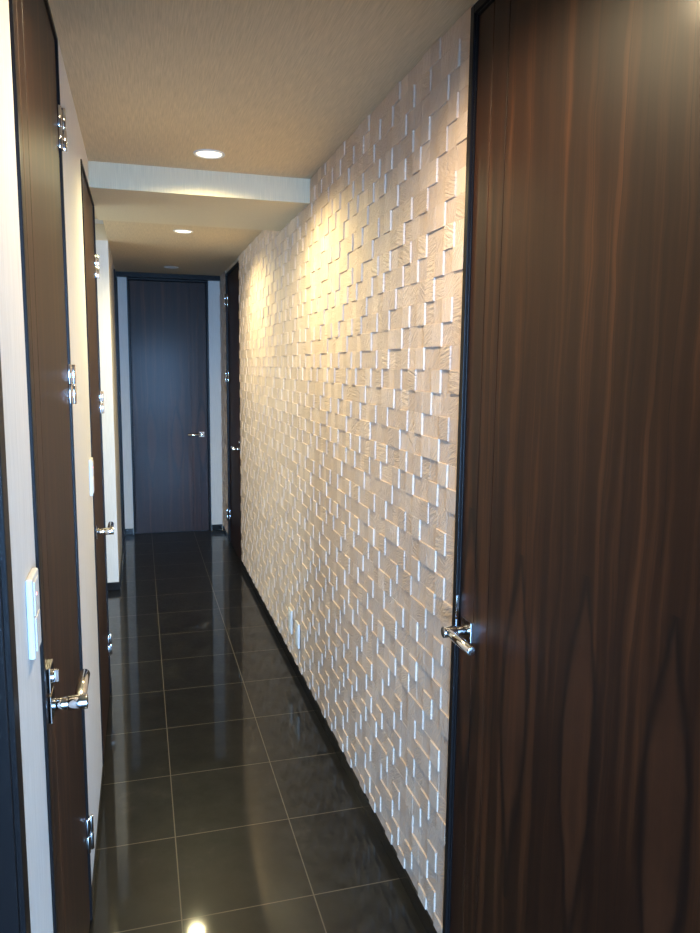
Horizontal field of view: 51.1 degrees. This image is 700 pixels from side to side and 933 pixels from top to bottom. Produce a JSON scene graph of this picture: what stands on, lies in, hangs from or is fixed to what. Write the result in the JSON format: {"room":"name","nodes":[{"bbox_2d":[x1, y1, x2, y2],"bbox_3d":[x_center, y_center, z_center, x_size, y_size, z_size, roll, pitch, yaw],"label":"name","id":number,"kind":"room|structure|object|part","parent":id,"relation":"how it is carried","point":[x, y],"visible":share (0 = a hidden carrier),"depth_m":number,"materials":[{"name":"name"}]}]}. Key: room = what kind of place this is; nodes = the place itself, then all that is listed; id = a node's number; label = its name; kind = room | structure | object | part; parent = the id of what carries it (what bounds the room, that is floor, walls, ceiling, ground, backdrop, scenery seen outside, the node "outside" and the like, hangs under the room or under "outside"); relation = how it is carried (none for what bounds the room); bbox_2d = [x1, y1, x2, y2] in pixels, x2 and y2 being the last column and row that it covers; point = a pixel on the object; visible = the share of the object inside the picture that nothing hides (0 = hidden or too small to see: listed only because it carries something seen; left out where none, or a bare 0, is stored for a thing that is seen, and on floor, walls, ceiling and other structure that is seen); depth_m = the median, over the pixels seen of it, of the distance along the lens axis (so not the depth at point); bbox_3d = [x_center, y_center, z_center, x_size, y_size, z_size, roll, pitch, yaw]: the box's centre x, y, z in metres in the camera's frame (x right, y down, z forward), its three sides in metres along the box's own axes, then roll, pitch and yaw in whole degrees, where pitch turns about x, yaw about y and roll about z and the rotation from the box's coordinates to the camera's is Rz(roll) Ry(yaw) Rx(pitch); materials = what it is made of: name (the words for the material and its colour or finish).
{"room":"apartment hallway","nodes":[
{"label":"apartment hallway","id":0,"kind":"room"},
{"bbox_2d":[0,0,102,932],"bbox_3d":[-0.682,0.145,1.588,0.120,2.270,3.520,-2,8,-16],"label":"wall","id":1,"kind":"structure","parent":0,"point":[12,335],"depth_m":1.10,"materials":[{"name":"white paint"}]},
{"bbox_2d":[0,353,30,932],"bbox_3d":[-0.352,0.308,0.498,0.110,2.248,0.836,-2,8,-16],"label":"door","id":2,"kind":"structure","parent":1,"relation":"in","point":[14,887],"depth_m":0.89,"materials":[{"name":"black"}]},
{"bbox_2d":[25,568,40,659],"bbox_3d":[-0.470,0.218,1.092,0.012,0.120,0.070,-2,8,-16],"label":"light switch","id":3,"kind":"object","parent":1,"relation":"attached to","point":[32,581],"visible":1,"depth_m":1.06,"materials":[{"name":"white plastic"}]},
{"bbox_2d":[8,0,93,932],"bbox_3d":[-0.614,0.168,1.506,0.164,2.248,0.717,-2,8,-16],"label":"door","id":4,"kind":"structure","parent":1,"relation":"in","point":[39,117],"depth_m":1.42,"materials":[{"name":"black wood"}]},
{"bbox_3d":[-0.516,0.359,1.256,0.010,0.044,0.048,-2,8,-16],"label":"lock plate","id":5,"kind":"part","parent":4,"relation":"part of","materials":[{"name":"silver metal"}]},
{"bbox_3d":[-0.501,0.403,1.323,0.059,0.026,0.135,-2,8,-16],"label":"lever handle","id":6,"kind":"part","parent":4,"relation":"part of","materials":[{"name":"silver metal"}]},
{"bbox_2d":[89,457,93,495],"bbox_3d":[-0.856,0.033,2.430,0.012,0.120,0.070,-2,8,-16],"label":"light switch","id":7,"kind":"object","parent":1,"relation":"attached to","point":[91,467],"visible":1,"depth_m":2.40,"materials":[{"name":"white plastic"}]},
{"bbox_2d":[80,159,113,763],"bbox_3d":[-1.010,0.019,2.881,0.163,2.162,0.732,-2,8,-16],"label":"door","id":8,"kind":"structure","parent":1,"relation":"in","point":[91,260],"depth_m":2.88,"materials":[{"name":"black wood"}]},
{"bbox_3d":[-0.895,0.225,2.685,0.059,0.026,0.135,-2,8,-16],"label":"lever handle","id":9,"kind":"part","parent":8,"relation":"part of","materials":[{"name":"silver metal"}]},
{"bbox_2d":[92,680,111,905],"bbox_3d":[-0.776,1.171,2.244,0.004,0.056,2.488,-2,8,-16],"label":"baseboard","id":10,"kind":"structure","parent":1,"relation":"attached to","point":[102,778],"depth_m":2.29,"materials":[{"name":"black wood"}]},
{"bbox_2d":[95,219,121,581],"bbox_3d":[-2.741,-0.494,5.262,2.035,2.500,1.660,-2,8,-16],"label":"wall","id":11,"kind":"structure","parent":0,"point":[105,283],"depth_m":4.79,"materials":[{"name":"white paint"}]},
{"bbox_2d":[108,547,123,590],"bbox_3d":[-2.605,0.759,5.124,1.934,0.056,1.007,-2,8,-16],"label":"baseboard","id":12,"kind":"structure","parent":11,"relation":"attached to","point":[112,586],"depth_m":4.91,"materials":[{"name":"black"}]},
{"bbox_2d":[113,269,124,550],"bbox_3d":[-1.939,-0.444,6.005,0.112,2.218,0.616,-2,8,-16],"label":"door","id":13,"kind":"structure","parent":11,"relation":"in","point":[114,271],"depth_m":5.93,"materials":[{"name":"black wood"}]},
{"bbox_2d":[117,277,222,534],"bbox_3d":[-1.588,-0.535,6.513,1.110,2.270,0.100,-2,8,-16],"label":"wall","id":14,"kind":"structure","parent":0,"point":[213,286],"depth_m":6.47,"materials":[{"name":"white paint"}]},
{"bbox_2d":[116,271,219,280],"bbox_3d":[-1.554,-1.630,6.287,0.870,0.038,0.060,-2,8,-16],"label":"trim","id":15,"kind":"structure","parent":14,"relation":"attached to","point":[119,274],"depth_m":6.26,"materials":[{"name":"black"}]},
{"bbox_2d":[126,277,211,534],"bbox_3d":[-1.589,-0.512,6.486,0.681,2.231,0.158,-2,8,-16],"label":"door","id":16,"kind":"structure","parent":14,"relation":"in","point":[168,326],"depth_m":6.46,"materials":[{"name":"black"}]},
{"bbox_3d":[-1.374,-0.283,6.528,0.135,0.026,0.059,-2,8,-16],"label":"lever handle","id":17,"kind":"part","parent":16,"relation":"part of","materials":[{"name":"silver metal"}]},
{"bbox_2d":[125,524,221,534],"bbox_3d":[-1.587,0.569,6.610,0.863,0.056,0.008,-2,8,-16],"label":"baseboard","id":18,"kind":"structure","parent":14,"relation":"attached to","point":[215,527],"depth_m":6.70,"materials":[{"name":"black"}]},
{"bbox_2d":[89,530,426,932],"bbox_3d":[0.148,1.468,0.720,7.000,0.100,13.100,-2,8,-16],"label":"floor","id":19,"kind":"structure","parent":0,"point":[229,806],"depth_m":2.67,"materials":[{"name":"black tile"}]},
{"bbox_2d":[48,0,476,275],"bbox_3d":[0.175,-0.945,0.391,7.000,0.230,13.100,-2,8,-16],"label":"ceiling","id":20,"kind":"structure","parent":0,"point":[276,87],"depth_m":2.00,"materials":[{"name":"white paint"}]},
{"bbox_2d":[164,266,178,268],"bbox_3d":[-1.421,-1.583,5.827,0.116,0.006,0.116,-2,8,-16],"label":"recessed light","id":21,"kind":"object","parent":20,"relation":"in","point":[171,267],"visible":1,"depth_m":5.83,"materials":[{"name":"white ceramic"}]},
{"bbox_2d":[173,229,192,233],"bbox_3d":[-0.968,-1.365,4.256,0.116,0.006,0.116,-2,8,-16],"label":"recessed light","id":22,"kind":"object","parent":20,"relation":"in","point":[184,231],"visible":1,"depth_m":4.25,"materials":[{"name":"white glass"}]},
{"bbox_2d":[88,161,309,230],"bbox_3d":[-0.675,-1.178,3.248,0.873,0.097,0.670,-2,8,-16],"label":"beam","id":23,"kind":"structure","parent":20,"relation":"attached to","point":[119,191],"depth_m":3.01,"materials":[{"name":"white paint"}]},
{"bbox_2d":[193,149,224,158],"bbox_3d":[-0.518,-1.147,2.694,0.116,0.006,0.116,-2,8,-16],"label":"recessed light","id":24,"kind":"object","parent":20,"relation":"in","point":[206,153],"visible":1,"depth_m":2.69,"materials":[{"name":"white glass"}]},
{"bbox_2d":[219,0,477,932],"bbox_3d":[-0.172,-0.095,3.392,0.128,2.270,6.740,-2,8,-16],"label":"wall","id":25,"kind":"structure","parent":0,"point":[350,312],"depth_m":2.30,"materials":[{"name":"beige tile"}]},
{"bbox_2d":[223,526,227,539],"bbox_3d":[-1.103,0.588,6.510,0.008,0.056,0.447,-2,8,-16],"label":"baseboard","id":26,"kind":"structure","parent":25,"relation":"attached to","point":[224,529],"depth_m":6.50,"materials":[{"name":"black wood"}]},
{"bbox_2d":[224,261,241,560],"bbox_3d":[-0.893,-0.410,5.760,0.153,2.240,0.827,-2,8,-16],"label":"door","id":27,"kind":"structure","parent":25,"relation":"in","point":[231,296],"depth_m":5.83,"materials":[{"name":"black wood"}]},
{"bbox_3d":[-0.860,-0.137,5.500,0.059,0.026,0.135,-2,8,-16],"label":"lever handle","id":28,"kind":"part","parent":27,"relation":"part of","materials":[{"name":"silver metal"}]},
{"bbox_2d":[288,607,292,633],"bbox_3d":[-0.299,0.770,3.665,0.012,0.120,0.070,-2,8,-16],"label":"wall outlet","id":29,"kind":"object","parent":25,"relation":"attached to","point":[290,612],"visible":1,"depth_m":3.64,"materials":[{"name":"white plastic"}]},
{"bbox_2d":[288,611,289,629],"bbox_3d":[-0.303,0.770,3.663,0.003,0.090,0.038,-2,8,-16],"label":"socket","id":30,"kind":"object","parent":29,"relation":"attached to","point":[288,611],"depth_m":3.67,"materials":[{"name":"white plastic"}]},
{"bbox_2d":[295,620,299,648],"bbox_3d":[-0.252,0.802,3.504,0.012,0.120,0.070,-2,8,-16],"label":"wall outlet","id":31,"kind":"object","parent":25,"relation":"attached to","point":[297,625],"visible":1,"depth_m":3.48,"materials":[{"name":"white plastic"}]},
{"bbox_2d":[295,624,296,643],"bbox_3d":[-0.257,0.802,3.503,0.003,0.090,0.038,-2,8,-16],"label":"socket","id":32,"kind":"object","parent":31,"relation":"attached to","point":[295,624],"depth_m":3.50,"materials":[{"name":"white plastic"}]},
{"bbox_2d":[241,560,436,932],"bbox_3d":[-0.289,0.981,3.686,0.008,0.056,3.818,-2,8,-16],"label":"baseboard","id":33,"kind":"structure","parent":25,"relation":"attached to","point":[411,891],"depth_m":2.57,"materials":[{"name":"black"}]},
{"bbox_2d":[441,0,699,932],"bbox_3d":[0.389,0.201,1.301,0.161,2.260,0.878,-2,8,-16],"label":"door","id":34,"kind":"structure","parent":25,"relation":"in","point":[573,799],"depth_m":1.23,"materials":[{"name":"brown wood"}]},
{"bbox_3d":[0.252,0.339,1.718,0.007,0.080,0.005,-2,8,-16],"label":"strike plate","id":35,"kind":"part","parent":34,"relation":"part of","materials":[{"name":"silver metal"}]},
{"bbox_3d":[0.253,0.380,1.609,0.059,0.026,0.135,-2,8,-16],"label":"lever handle","id":36,"kind":"part","parent":34,"relation":"part of","materials":[{"name":"silver metal"}]},
{"bbox_3d":[0.416,0.200,1.309,0.105,2.260,0.878,-2,8,-16],"label":"frame","id":37,"kind":"part","parent":34,"relation":"part of","materials":[{"name":"black"}]}
]}

